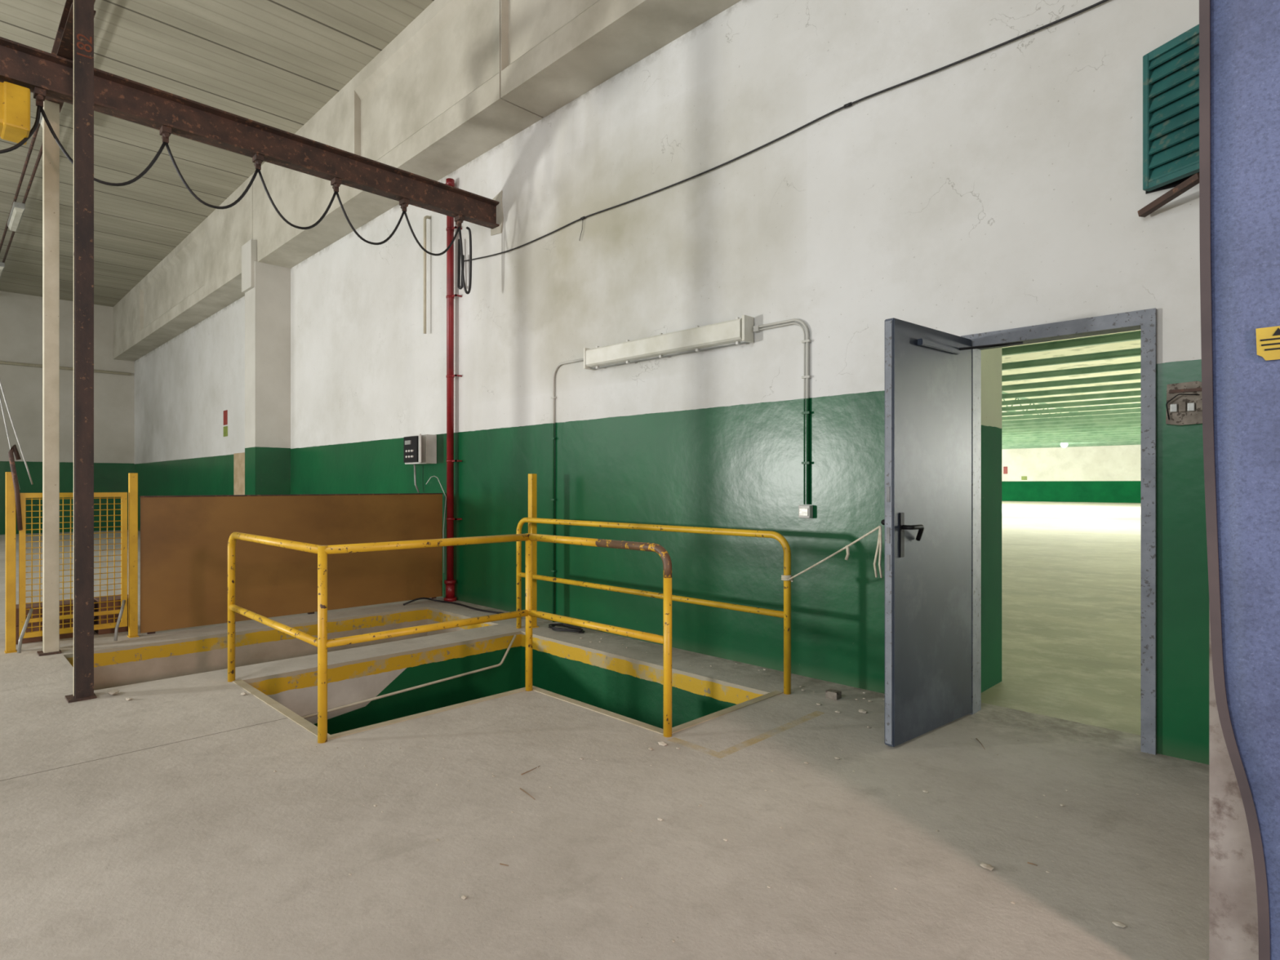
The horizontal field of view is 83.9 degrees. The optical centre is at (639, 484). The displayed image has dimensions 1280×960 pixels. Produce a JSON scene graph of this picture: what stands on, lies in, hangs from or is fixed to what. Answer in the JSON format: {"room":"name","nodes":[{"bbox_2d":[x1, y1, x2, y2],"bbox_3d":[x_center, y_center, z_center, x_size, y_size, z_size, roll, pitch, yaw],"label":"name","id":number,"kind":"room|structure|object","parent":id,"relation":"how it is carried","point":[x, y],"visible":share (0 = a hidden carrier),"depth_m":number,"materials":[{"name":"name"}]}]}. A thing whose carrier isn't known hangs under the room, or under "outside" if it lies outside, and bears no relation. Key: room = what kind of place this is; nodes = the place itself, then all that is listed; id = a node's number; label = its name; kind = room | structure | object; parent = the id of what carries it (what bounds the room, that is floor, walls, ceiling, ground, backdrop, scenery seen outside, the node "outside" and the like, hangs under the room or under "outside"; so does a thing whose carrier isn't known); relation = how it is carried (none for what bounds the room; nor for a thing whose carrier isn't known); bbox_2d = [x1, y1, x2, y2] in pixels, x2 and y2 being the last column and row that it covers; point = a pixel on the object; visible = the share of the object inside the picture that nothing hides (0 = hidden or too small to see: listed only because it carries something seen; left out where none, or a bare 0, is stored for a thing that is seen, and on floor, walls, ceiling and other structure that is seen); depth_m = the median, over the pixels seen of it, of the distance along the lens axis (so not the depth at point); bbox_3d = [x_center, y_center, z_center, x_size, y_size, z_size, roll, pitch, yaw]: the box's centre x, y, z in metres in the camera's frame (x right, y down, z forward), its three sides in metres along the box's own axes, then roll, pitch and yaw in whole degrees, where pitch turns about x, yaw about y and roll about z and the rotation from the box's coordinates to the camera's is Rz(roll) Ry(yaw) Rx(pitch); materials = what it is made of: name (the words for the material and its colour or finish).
{"room":"empty factory hall","nodes":[
{"label":"empty factory hall","id":0,"kind":"room"},
{"bbox_2d":[0,395,20,489],"bbox_3d":[-6.199,-1.550,6.674,0.615,3.202,0.017,0,0,-26],"label":"pull cord","id":1,"kind":"object","parent":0,"point":[2,411],"visible":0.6,"depth_m":6.76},
{"bbox_2d":[0,378,33,484],"bbox_3d":[-5.242,-0.925,5.857,0.395,1.852,0.016,0,0,-30],"label":"pull cord","id":2,"kind":"object","parent":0,"point":[1,385],"visible":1,"depth_m":5.89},
{"bbox_2d":[0,290,134,534],"bbox_3d":[-19.901,-1.875,16.622,0.250,7.050,13.363,0,0,45],"label":"wall","id":3,"kind":"structure","parent":0,"point":[20,314],"depth_m":20.06,"materials":[{"name":"paint"}]},
{"bbox_2d":[0,360,130,375],"bbox_3d":[-19.451,-3.270,16.809,0.080,0.080,12.263,0,0,45],"label":"pipe","id":4,"kind":"object","parent":3,"relation":"attached to","point":[1,362],"visible":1,"depth_m":20.01,"materials":[{"name":"metal"}]},
{"bbox_2d":[0,0,434,306],"bbox_3d":[-9.400,-5.300,6.121,29.950,0.200,13.363,0,0,45],"label":"ceiling","id":5,"kind":"structure","parent":0,"point":[276,64],"depth_m":9.50,"materials":[{"name":"grey metal"}]},
{"bbox_2d":[0,0,95,262],"bbox_3d":[-11.448,-5.050,13.089,16.700,0.040,0.160,0,0,45],"label":"conduit","id":6,"kind":"object","parent":5,"relation":"hanging from","point":[33,139],"visible":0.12,"depth_m":11.78,"materials":[{"name":"metal"}]},
{"bbox_2d":[0,262,4,279],"bbox_3d":[-14.948,-4.942,16.589,1.400,0.165,0.160,0,0,45],"label":"ceiling light","id":7,"kind":"object","parent":6,"relation":"hanging from","point":[2,264],"visible":1,"depth_m":16.14,"materials":[{"name":"plastic"}]},
{"bbox_2d":[0,266,4,277],"bbox_3d":[-14.948,-4.897,16.589,1.360,0.075,0.140,0,0,45],"label":"diffuser","id":8,"kind":"object","parent":7,"relation":"attached to","point":[2,268],"depth_m":16.22,"materials":[{"name":"plastic"}]},
{"bbox_2d":[7,201,25,231],"bbox_3d":[-11.554,-4.942,13.195,1.400,0.165,0.160,0,0,45],"label":"ceiling light","id":9,"kind":"object","parent":6,"relation":"hanging from","point":[17,211],"visible":1,"depth_m":12.98,"materials":[{"name":"plastic"}]},
{"bbox_2d":[63,606,426,690],"bbox_3d":[-3.458,2.550,6.753,0.001,2.400,3.140,0,0,45],"label":"wall","id":10,"kind":"structure","parent":0,"point":[143,663],"depth_m":6.45,"materials":[{"name":"paint"}]},
{"bbox_2d":[243,631,520,734],"bbox_3d":[-1.920,2.550,5.731,0.001,2.400,2.330,0,0,45],"label":"wall","id":11,"kind":"structure","parent":0,"point":[354,681],"depth_m":5.73,"materials":[{"name":"paint"}]},
{"bbox_2d":[302,634,516,719],"bbox_3d":[-1.906,1.542,5.702,0.022,0.357,2.210,0,0,45],"label":"conduit","id":12,"kind":"object","parent":11,"relation":"attached to","point":[514,636],"visible":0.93,"depth_m":5.78,"materials":[{"name":"metal"}]},
{"bbox_2d":[426,606,497,635],"bbox_3d":[-1.856,2.550,7.372,1.390,2.400,0.001,0,0,45],"label":"wall","id":13,"kind":"structure","parent":0,"point":[434,615],"depth_m":7.59,"materials":[{"name":"paint"}]},
{"bbox_2d":[0,529,1208,959],"bbox_3d":[-9.223,1.350,6.121,29.700,0.001,13.613,0,0,45],"label":"floor","id":14,"kind":"structure","parent":0,"point":[159,823],"depth_m":2.81,"materials":[{"name":"concrete"}]},
{"bbox_2d":[4,471,17,653],"bbox_3d":[-5.074,0.625,5.745,0.100,1.450,0.070,0,0,45],"label":"gate post","id":15,"kind":"object","parent":14,"relation":"on","point":[10,491],"visible":0.92,"depth_m":5.72,"materials":[{"name":"metal"}]},
{"bbox_2d":[8,444,127,653],"bbox_3d":[-4.733,0.506,5.935,0.249,1.654,0.791,0,0,45],"label":"gate","id":16,"kind":"object","parent":15,"relation":"attached to","point":[20,498],"visible":0.78,"depth_m":5.98,"materials":[{"name":"metal"}]},
{"bbox_2d":[15,623,42,644],"bbox_3d":[-5.293,1.275,6.170,0.283,0.150,0.270,0,0,45],"label":"block","id":17,"kind":"object","parent":14,"relation":"on","point":[34,639],"visible":0.22,"depth_m":6.07,"materials":[{"name":"wood"}]},
{"bbox_2d":[15,602,42,626],"bbox_3d":[-5.300,1.124,6.177,0.283,0.150,0.270,0,0,45],"label":"block","id":18,"kind":"object","parent":17,"relation":"on","point":[36,605],"visible":0.21,"depth_m":6.10,"materials":[{"name":"wood"}]},
{"bbox_2d":[36,99,61,656],"bbox_3d":[-4.728,-0.850,5.702,0.160,4.400,0.138,0,0,45],"label":"support post","id":19,"kind":"object","parent":14,"relation":"on","point":[51,148],"visible":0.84,"depth_m":5.67,"materials":[{"name":"metal"}]},
{"bbox_2d":[44,0,96,112],"bbox_3d":[-4.181,-3.130,5.185,1.755,0.160,0.120,0,0,45],"label":"cross beam","id":20,"kind":"structure","parent":19,"relation":"on","point":[63,46],"depth_m":4.94,"materials":[{"name":"metal"}]},
{"bbox_2d":[59,620,73,639],"bbox_3d":[-5.086,1.275,6.387,0.283,0.150,0.270,0,0,45],"label":"block","id":21,"kind":"object","parent":14,"relation":"on","point":[66,625],"visible":0.1,"depth_m":6.25,"materials":[{"name":"wood"}]},
{"bbox_2d":[59,600,73,622],"bbox_3d":[-5.075,1.124,6.376,0.283,0.150,0.270,0,0,45],"label":"block","id":22,"kind":"object","parent":21,"relation":"on","point":[67,608],"visible":0.22,"depth_m":6.24,"materials":[{"name":"wood"}]},
{"bbox_2d":[64,0,97,702],"bbox_3d":[-3.535,-1.250,4.505,0.160,5.200,0.141,0,0,45],"label":"support post","id":23,"kind":"object","parent":14,"relation":"on","point":[83,10],"visible":1,"depth_m":4.49,"materials":[{"name":"metal"}]},
{"bbox_2d":[93,614,128,635],"bbox_3d":[-4.860,1.275,6.585,0.283,0.150,0.270,0,0,45],"label":"block","id":24,"kind":"object","parent":14,"relation":"on","point":[104,631],"visible":0.29,"depth_m":6.46,"materials":[{"name":"wood"}]},
{"bbox_2d":[93,594,128,617],"bbox_3d":[-4.868,1.124,6.593,0.283,0.150,0.270,0,0,45],"label":"block","id":25,"kind":"object","parent":24,"relation":"on","point":[117,597],"visible":0.34,"depth_m":6.48,"materials":[{"name":"wood"}]},
{"bbox_2d":[107,689,119,694],"bbox_3d":[-3.368,1.334,4.559,0.096,0.032,0.063,0,0,45],"label":"chip","id":26,"kind":"object","parent":14,"relation":"on","point":[112,691],"visible":1,"depth_m":4.54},
{"bbox_2d":[127,472,138,637],"bbox_3d":[-4.497,0.625,6.322,0.100,1.450,0.070,0,0,45],"label":"gate post","id":27,"kind":"object","parent":14,"relation":"on","point":[132,477],"visible":1,"depth_m":6.30,"materials":[{"name":"metal"}]},
{"bbox_2d":[139,493,443,634],"bbox_3d":[-3.419,0.727,7.432,0.054,1.247,2.995,0,0,45],"label":"board","id":28,"kind":"object","parent":14,"relation":"on","point":[184,539],"visible":0.95,"depth_m":7.17,"materials":[{"name":"wood"}]},
{"bbox_2d":[227,532,671,743],"bbox_3d":[-1.342,0.836,4.221,3.093,1.028,1.075,0,0,6],"label":"guard railing","id":29,"kind":"object","parent":14,"relation":"on","point":[322,642],"visible":1,"depth_m":4.05,"materials":[{"name":"metal"}]},
{"bbox_2d":[403,597,503,613],"bbox_3d":[-1.836,1.315,7.697,1.655,0.070,0.367,0,0,29],"label":"loose cable","id":30,"kind":"object","parent":14,"relation":"on","point":[419,598],"visible":0.8,"depth_m":7.96,"materials":[{"name":"black rubber"}]},
{"bbox_2d":[232,679,782,740],"bbox_3d":[-0.973,1.347,4.242,3.733,0.005,1.089,0,0,4],"label":"trim","id":31,"kind":"structure","parent":14,"relation":"on","point":[307,725],"depth_m":4.22,"materials":[{"name":"metal"}]},
{"bbox_2d":[528,473,538,628],"bbox_3d":[-1.018,0.625,6.746,0.100,1.450,0.070,0,0,45],"label":"gate post","id":32,"kind":"object","parent":14,"relation":"on","point":[532,477],"visible":0.73,"depth_m":6.72,"materials":[{"name":"metal"}]},
{"bbox_2d":[548,622,584,633],"bbox_3d":[-0.688,1.326,6.577,0.458,0.042,0.209,0,0,45],"label":"cable coil","id":33,"kind":"object","parent":14,"relation":"on","point":[575,629],"visible":1,"depth_m":6.53,"materials":[{"name":"black rubber"}]},
{"bbox_2d":[516,517,791,694],"bbox_3d":[-0.094,0.829,5.648,3.006,1.043,0.052,0,0,45],"label":"guard railing","id":34,"kind":"object","parent":14,"relation":"on","point":[786,614],"visible":1,"depth_m":5.17,"materials":[{"name":"metal"}]},
{"bbox_2d":[781,524,882,582],"bbox_3d":[1.109,0.420,4.188,0.079,0.411,0.961,0,0,-21],"label":"rope","id":35,"kind":"object","parent":34,"relation":"attached to","point":[791,577],"visible":1,"depth_m":3.87,"materials":[{"name":"fabric"}]},
{"bbox_2d":[825,688,841,699],"bbox_3d":[1.223,1.327,4.504,0.080,0.045,0.060,0,0,45],"label":"brick piece","id":36,"kind":"object","parent":14,"relation":"on","point":[833,694],"visible":1,"depth_m":4.49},
{"bbox_2d":[979,862,993,870],"bbox_3d":[1.217,1.342,2.501,0.048,0.016,0.031,0,0,45],"label":"chip","id":37,"kind":"object","parent":14,"relation":"on","point":[987,866],"visible":1,"depth_m":2.50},
{"bbox_2d":[1111,920,1125,927],"bbox_3d":[1.464,1.344,2.177,0.037,0.012,0.022,0,0,45],"label":"chip","id":38,"kind":"object","parent":14,"relation":"on","point":[1117,923],"visible":1,"depth_m":2.17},
{"bbox_2d":[520,631,769,728],"bbox_3d":[-0.124,2.550,5.583,2.750,2.400,0.001,0,0,45],"label":"wall","id":39,"kind":"structure","parent":0,"point":[632,688],"depth_m":5.58,"materials":[{"name":"paint"}]},
{"bbox_2d":[134,0,1208,764],"bbox_3d":[-4.569,-1.875,10.916,29.900,7.050,0.250,0,0,45],"label":"wall","id":40,"kind":"structure","parent":0,"point":[1001,188],"depth_m":5.34,"materials":[{"name":"paint"}]},
{"bbox_2d":[113,173,253,361],"bbox_3d":[-10.793,-4.435,16.600,12.660,1.530,0.513,0,0,45],"label":"beam","id":41,"kind":"structure","parent":40,"relation":"attached to","point":[201,277],"depth_m":15.22,"materials":[{"name":"concrete"}]},
{"bbox_2d":[223,409,227,425],"bbox_3d":[-8.579,-1.380,14.742,0.260,0.300,0.008,0,0,45],"label":"wall sign","id":42,"kind":"object","parent":40,"relation":"attached to","point":[225,412],"visible":1,"depth_m":14.71,"materials":[{"name":"plastic"}]},
{"bbox_2d":[223,426,227,436],"bbox_3d":[-8.572,-1.095,14.735,0.280,0.210,0.008,0,0,45],"label":"wall sign","id":43,"kind":"object","parent":40,"relation":"attached to","point":[225,428],"visible":1,"depth_m":14.71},
{"bbox_2d":[233,452,244,494],"bbox_3d":[-7.896,-0.135,14.059,0.750,0.970,0.008,0,0,45],"label":"notice board","id":44,"kind":"object","parent":40,"relation":"attached to","point":[238,458],"visible":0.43,"depth_m":14.06,"materials":[{"name":"beige wood"}]},
{"bbox_2d":[0,36,503,235],"bbox_3d":[-4.502,-2.925,4.757,0.240,0.450,8.360,0,0,45],"label":"beam","id":45,"kind":"structure","parent":40,"relation":"attached to","point":[20,64],"depth_m":5.91,"materials":[{"name":"metal"}]},
{"bbox_2d":[0,81,30,144],"bbox_3d":[-4.619,-2.599,4.654,0.300,0.358,0.950,0,0,45],"label":"electric hoist","id":46,"kind":"object","parent":45,"relation":"hanging from","point":[15,100],"visible":0.99,"depth_m":4.84,"materials":[{"name":"yellow paint"}]},
{"bbox_2d":[0,86,471,294],"bbox_3d":[-3.355,-2.386,5.918,0.100,0.786,4.482,0,0,45],"label":"cable","id":47,"kind":"object","parent":45,"relation":"hanging from","point":[39,94],"visible":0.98,"depth_m":6.00,"materials":[{"name":"rubber"}]},
{"bbox_2d":[241,239,290,494],"bbox_3d":[-6.342,-1.340,12.085,0.540,5.380,0.603,0,0,45],"label":"column","id":48,"kind":"structure","parent":40,"relation":"attached to","point":[266,287],"depth_m":11.89,"materials":[{"name":"paint"}]},
{"bbox_2d":[253,0,542,268],"bbox_3d":[-3.729,-4.435,9.536,7.280,1.530,0.513,0,0,45],"label":"beam","id":49,"kind":"structure","parent":40,"relation":"attached to","point":[429,104],"depth_m":8.26,"materials":[{"name":"concrete"}]},
{"bbox_2d":[404,433,436,493],"bbox_3d":[-2.711,-0.248,8.684,0.645,0.705,0.276,0,0,45],"label":"electrical box","id":50,"kind":"object","parent":40,"relation":"attached to","point":[420,449],"visible":1,"depth_m":8.62,"materials":[{"name":"white plastic"}]},
{"bbox_2d":[404,435,418,462],"bbox_3d":[-2.824,-0.430,8.758,0.340,0.320,0.052,0,0,45],"label":"control panel","id":51,"kind":"object","parent":50,"relation":"attached to","point":[411,442],"depth_m":8.73,"materials":[{"name":"black plastic"}]},
{"bbox_2d":[423,215,431,333],"bbox_3d":[-2.605,-2.564,8.709,0.036,1.447,0.087,0,0,45],"label":"pipe","id":52,"kind":"object","parent":40,"relation":"attached to","point":[425,217],"visible":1,"depth_m":8.67,"materials":[{"name":"metal"}]},
{"bbox_2d":[426,475,446,573],"bbox_3d":[-2.398,0.475,8.361,0.237,1.150,0.055,0,0,-27],"label":"loose cable","id":53,"kind":"object","parent":40,"relation":"hanging from","point":[433,476],"visible":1,"depth_m":8.39,"materials":[{"name":"white plastic"}]},
{"bbox_2d":[444,177,462,601],"bbox_3d":[-2.241,-1.090,8.303,0.380,4.880,0.147,0,0,45],"label":"pipe","id":54,"kind":"object","parent":40,"relation":"attached to","point":[450,582],"visible":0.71,"depth_m":8.22,"materials":[{"name":"metal"}]},
{"bbox_2d":[457,239,464,289],"bbox_3d":[-2.041,-2.507,8.107,0.120,0.587,0.052,0,0,45],"label":"hanging cable","id":55,"kind":"object","parent":40,"relation":"hanging from","point":[460,286],"visible":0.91,"depth_m":8.12,"materials":[{"name":"black rubber"}]},
{"bbox_2d":[551,358,583,622],"bbox_3d":[-0.654,0.085,6.799,0.600,2.530,0.029,0,0,45],"label":"conduit","id":56,"kind":"object","parent":40,"relation":"attached to","point":[553,397],"visible":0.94,"depth_m":6.98,"materials":[{"name":"metal"}]},
{"bbox_2d":[500,0,741,117],"bbox_3d":[2.296,-4.435,3.512,9.720,1.530,0.513,0,0,45],"label":"beam","id":57,"kind":"structure","parent":40,"relation":"attached to","point":[553,52],"depth_m":6.19,"materials":[{"name":"concrete"}]},
{"bbox_2d":[583,315,753,370],"bbox_3d":[0.168,-1.150,5.909,1.814,0.204,0.130,0,0,45],"label":"fluorescent light","id":58,"kind":"object","parent":40,"relation":"attached to","point":[739,331],"visible":1,"depth_m":5.74,"materials":[{"name":"white plastic"}]},
{"bbox_2d":[752,318,811,504],"bbox_3d":[1.015,-0.517,5.130,0.480,1.315,0.029,0,0,45],"label":"conduit","id":59,"kind":"object","parent":40,"relation":"attached to","point":[756,328],"visible":1,"depth_m":4.99,"materials":[{"name":"white plastic"}]},
{"bbox_2d":[464,0,1108,261],"bbox_3d":[0.352,-2.436,5.790,6.692,0.283,0.024,0,0,45],"label":"cable","id":60,"kind":"object","parent":40,"relation":"attached to","point":[850,104],"visible":1,"depth_m":4.76,"materials":[{"name":"black rubber"}]},
{"bbox_2d":[798,505,813,518],"bbox_3d":[1.155,0.190,4.974,0.090,0.090,0.054,0,0,45],"label":"wall socket","id":61,"kind":"object","parent":40,"relation":"attached to","point":[804,511],"visible":1,"depth_m":4.95,"materials":[{"name":"white plastic"}]},
{"bbox_2d":[880,307,1156,755],"bbox_3d":[1.933,0.235,3.673,1.071,2.230,0.998,0,0,45],"label":"door","id":62,"kind":"structure","parent":40,"relation":"in","point":[932,521],"depth_m":3.80,"materials":[{"name":"grey paint"}]},
{"bbox_2d":[1145,43,1199,194],"bbox_3d":[2.648,-1.815,3.518,0.250,0.690,0.005,0,0,45],"label":"window","id":63,"kind":"structure","parent":40,"relation":"in","point":[1176,183],"depth_m":3.52,"materials":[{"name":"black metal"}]},
{"bbox_2d":[1137,24,1199,217],"bbox_3d":[2.581,-1.748,3.452,0.076,0.805,0.299,0,0,-16],"label":"shutter","id":64,"kind":"object","parent":63,"relation":"attached to","point":[1165,166],"visible":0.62,"depth_m":3.46,"materials":[{"name":"teal paint"}]},
{"bbox_2d":[1165,381,1202,425],"bbox_3d":[2.664,-0.395,3.472,0.167,0.210,0.048,0,0,45],"label":"box","id":65,"kind":"object","parent":40,"relation":"attached to","point":[1184,405],"visible":0.92,"depth_m":3.48,"materials":[{"name":"metal"}]},
{"bbox_2d":[981,347,1001,692],"bbox_3d":[1.953,-1.250,4.993,0.900,5.200,0.597,0,0,45],"label":"wall","id":66,"kind":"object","parent":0,"point":[991,358],"visible":0.11,"depth_m":4.74,"materials":[{"name":"paint"}]},
{"bbox_2d":[981,501,1140,735],"bbox_3d":[15.066,1.500,32.036,40.000,0.300,57.387,0,0,45],"label":"floor","id":67,"kind":"structure","parent":0,"point":[1071,571],"depth_m":7.50,"materials":[{"name":"concrete"}]},
{"bbox_2d":[1001,444,1140,502],"bbox_3d":[35.461,-1.250,52.432,40.000,5.200,0.300,0,0,45],"label":"wall","id":68,"kind":"structure","parent":0,"point":[1099,473],"depth_m":54.49,"materials":[{"name":"paint"}]},
{"bbox_2d":[1001,329,1140,420],"bbox_3d":[15.172,-3.950,32.143,40.000,0.200,57.687,0,0,45],"label":"ceiling","id":69,"kind":"structure","parent":0,"point":[1133,344],"depth_m":23.52,"materials":[{"name":"paint"}]},
{"bbox_2d":[1208,603,1258,959],"bbox_3d":[2.781,-1.925,1.986,2.075,6.550,1.982,0,0,45],"label":"wall","id":70,"kind":"structure","parent":0,"point":[1233,897],"depth_m":1.84,"materials":[{"name":"paint"}]},
{"bbox_2d":[1199,0,1279,959],"bbox_3d":[2.098,-0.955,1.179,1.860,4.590,0.046,0,0,45],"label":"metal door","id":71,"kind":"structure","parent":70,"relation":"in","point":[1239,40],"depth_m":1.76,"materials":[{"name":"blue metal"}]},
{"bbox_2d":[1255,325,1279,360],"bbox_3d":[1.533,-0.340,1.705,0.090,0.080,0.004,0,0,45],"label":"warning sign","id":72,"kind":"object","parent":71,"relation":"attached to","point":[1268,339],"visible":1,"depth_m":1.72,"materials":[{"name":"yellow plastic"}]},
{"bbox_2d":[1260,337,1279,341],"bbox_3d":[1.535,-0.349,1.701,0.002,0.004,0.082,0,0,-45],"label":"print","id":73,"kind":"object","parent":72,"relation":"on","point":[1262,339],"depth_m":1.72,"materials":[{"name":"black plastic"}]},
{"bbox_2d":[1261,342,1279,346],"bbox_3d":[1.528,-0.337,1.708,0.002,0.004,0.060,0,0,-45],"label":"print","id":74,"kind":"object","parent":72,"relation":"on","point":[1262,344],"depth_m":1.72,"materials":[{"name":"black plastic"}]},
{"bbox_2d":[1264,347,1279,351],"bbox_3d":[1.534,-0.325,1.702,0.002,0.004,0.064,0,0,-45],"label":"print","id":75,"kind":"object","parent":72,"relation":"on","point":[1265,348],"depth_m":1.71,"materials":[{"name":"paint"}]},
{"bbox_3d":[0.818,-1.250,46.285,0.300,5.200,57.387,0,0,45],"label":"wall","id":76,"kind":"structure","parent":0,"visible":0},
{"bbox_2d":[1001,330,1140,355],"bbox_3d":[3.253,-2.890,20.223,40.000,0.160,0.120,0,0,45],"label":"girder","id":77,"kind":"object","parent":76,"relation":"attached to","point":[1131,335],"visible":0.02,"depth_m":14.58,"materials":[{"name":"green metal"}]},
{"bbox_2d":[1001,347,1140,370],"bbox_3d":[4.738,-2.890,21.708,40.000,0.160,0.120,0,0,45],"label":"girder","id":78,"kind":"object","parent":76,"relation":"attached to","point":[1131,352],"visible":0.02,"depth_m":16.43,"materials":[{"name":"green metal"}]},
{"bbox_2d":[1001,361,1140,382],"bbox_3d":[6.223,-2.890,23.193,40.000,0.160,0.120,0,0,45],"label":"girder","id":79,"kind":"object","parent":76,"relation":"attached to","point":[1129,366],"visible":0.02,"depth_m":18.28,"materials":[{"name":"green metal"}]},
{"bbox_2d":[1001,373,1140,391],"bbox_3d":[7.707,-2.890,24.678,40.000,0.160,0.120,0,0,45],"label":"girder","id":80,"kind":"object","parent":76,"relation":"attached to","point":[1135,375],"visible":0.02,"depth_m":20.12,"materials":[{"name":"green metal"}]},
{"bbox_2d":[1001,382,1140,399],"bbox_3d":[9.192,-2.890,26.163,40.000,0.160,0.120,0,0,45],"label":"girder","id":81,"kind":"object","parent":76,"relation":"attached to","point":[1130,385],"visible":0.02,"depth_m":21.96,"materials":[{"name":"green metal"}]},
{"bbox_2d":[1001,390,1140,405],"bbox_3d":[10.677,-2.890,27.648,40.000,0.160,0.120,0,0,45],"label":"girder","id":82,"kind":"object","parent":76,"relation":"attached to","point":[1136,393],"visible":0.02,"depth_m":23.83,"materials":[{"name":"green metal"}]},
{"bbox_2d":[1001,396,1140,411],"bbox_3d":[12.162,-2.890,29.133,40.000,0.160,0.120,0,0,45],"label":"girder","id":83,"kind":"object","parent":76,"relation":"attached to","point":[1126,400],"visible":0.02,"depth_m":25.66,"materials":[{"name":"green metal"}]},
{"bbox_2d":[1001,403,1140,416],"bbox_3d":[13.647,-2.890,30.618,40.000,0.160,0.120,0,0,45],"label":"girder","id":84,"kind":"object","parent":76,"relation":"attached to","point":[1129,405],"visible":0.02,"depth_m":27.52,"materials":[{"name":"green metal"}]},
{"bbox_2d":[1001,408,1140,420],"bbox_3d":[15.132,-2.890,32.103,40.000,0.160,0.120,0,0,45],"label":"girder","id":85,"kind":"object","parent":76,"relation":"attached to","point":[1131,410],"visible":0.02,"depth_m":29.36,"materials":[{"name":"green metal"}]},
{"bbox_2d":[1001,412,1140,424],"bbox_3d":[16.617,-2.890,33.588,40.000,0.160,0.120,0,0,45],"label":"girder","id":86,"kind":"object","parent":76,"relation":"attached to","point":[1125,415],"visible":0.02,"depth_m":31.19,"materials":[{"name":"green metal"}]},
{"bbox_2d":[1001,416,1140,427],"bbox_3d":[18.102,-2.890,35.072,40.000,0.160,0.120,0,0,45],"label":"girder","id":87,"kind":"object","parent":76,"relation":"attached to","point":[1124,419],"visible":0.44,"depth_m":33.07,"materials":[{"name":"green metal"}]},
{"bbox_2d":[1001,420,1140,431],"bbox_3d":[19.587,-2.890,36.557,40.000,0.160,0.120,0,0,45],"label":"girder","id":88,"kind":"object","parent":76,"relation":"attached to","point":[1132,422],"visible":0.26,"depth_m":34.89,"materials":[{"name":"green metal"}]},
{"bbox_2d":[1001,423,1140,433],"bbox_3d":[21.072,-2.890,38.042,40.000,0.160,0.120,0,0,45],"label":"girder","id":89,"kind":"object","parent":76,"relation":"attached to","point":[1134,424],"visible":0.26,"depth_m":36.75,"materials":[{"name":"green metal"}]},
{"bbox_2d":[1001,426,1140,435],"bbox_3d":[22.557,-2.890,39.527,40.000,0.160,0.120,0,0,45],"label":"girder","id":90,"kind":"object","parent":76,"relation":"attached to","point":[1129,428],"visible":0.37,"depth_m":38.59,"materials":[{"name":"green metal"}]},
{"bbox_2d":[1001,429,1140,438],"bbox_3d":[24.042,-2.890,41.012,40.000,0.160,0.120,0,0,45],"label":"girder","id":91,"kind":"object","parent":76,"relation":"attached to","point":[1135,430],"visible":0.26,"depth_m":40.42,"materials":[{"name":"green metal"}]},
{"bbox_2d":[1001,431,1140,439],"bbox_3d":[25.527,-2.890,42.497,40.000,0.160,0.120,0,0,45],"label":"girder","id":92,"kind":"object","parent":76,"relation":"attached to","point":[1136,433],"visible":0.26,"depth_m":42.35,"materials":[{"name":"green metal"}]},
{"bbox_2d":[1001,434,1140,441],"bbox_3d":[27.012,-2.890,43.982,40.000,0.160,0.120,0,0,45],"label":"girder","id":93,"kind":"object","parent":76,"relation":"attached to","point":[1131,435],"visible":0.26,"depth_m":44.08,"materials":[{"name":"green metal"}]},
{"bbox_2d":[1001,436,1140,443],"bbox_3d":[28.496,-2.890,45.467,40.000,0.160,0.120,0,0,45],"label":"girder","id":94,"kind":"object","parent":76,"relation":"attached to","point":[1122,437],"visible":0.26,"depth_m":46.00,"materials":[{"name":"green metal"}]},
{"bbox_2d":[1001,438,1140,444],"bbox_3d":[29.981,-2.890,46.952,40.000,0.160,0.120,0,0,45],"label":"girder","id":95,"kind":"object","parent":76,"relation":"attached to","point":[1129,439],"visible":0.26,"depth_m":47.84,"materials":[{"name":"green metal"}]},
{"bbox_2d":[1001,440,1140,446],"bbox_3d":[31.466,-2.890,48.437,40.000,0.160,0.120,0,0,45],"label":"girder","id":96,"kind":"object","parent":76,"relation":"attached to","point":[1132,440],"visible":0.26,"depth_m":49.59,"materials":[{"name":"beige metal"}]},
{"bbox_2d":[1001,441,1140,448],"bbox_3d":[32.951,-2.890,49.922,40.000,0.160,0.120,0,0,45],"label":"girder","id":97,"kind":"object","parent":76,"relation":"attached to","point":[1132,442],"visible":0.26,"depth_m":51.38,"materials":[{"name":"green metal"}]},
{"bbox_2d":[1001,443,1140,448],"bbox_3d":[34.436,-2.890,51.407,40.000,0.160,0.120,0,0,45],"label":"girder","id":98,"kind":"object","parent":76,"relation":"attached to","point":[1129,443],"visible":0.26,"depth_m":53.21,"materials":[{"name":"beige metal"}]},
{"bbox_3d":[-2.687,-2.890,14.284,40.000,0.160,0.120,0,0,45],"label":"girder","id":99,"kind":"object","parent":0,"visible":0},
{"bbox_2d":[1001,391,1082,418],"bbox_3d":[16.688,-3.360,30.830,0.100,0.740,56.400,0,0,45],"label":"roof truss","id":100,"kind":"object","parent":99,"relation":"on","point":[1018,398],"visible":0.04,"depth_m":30.75,"materials":[{"name":"green metal"}]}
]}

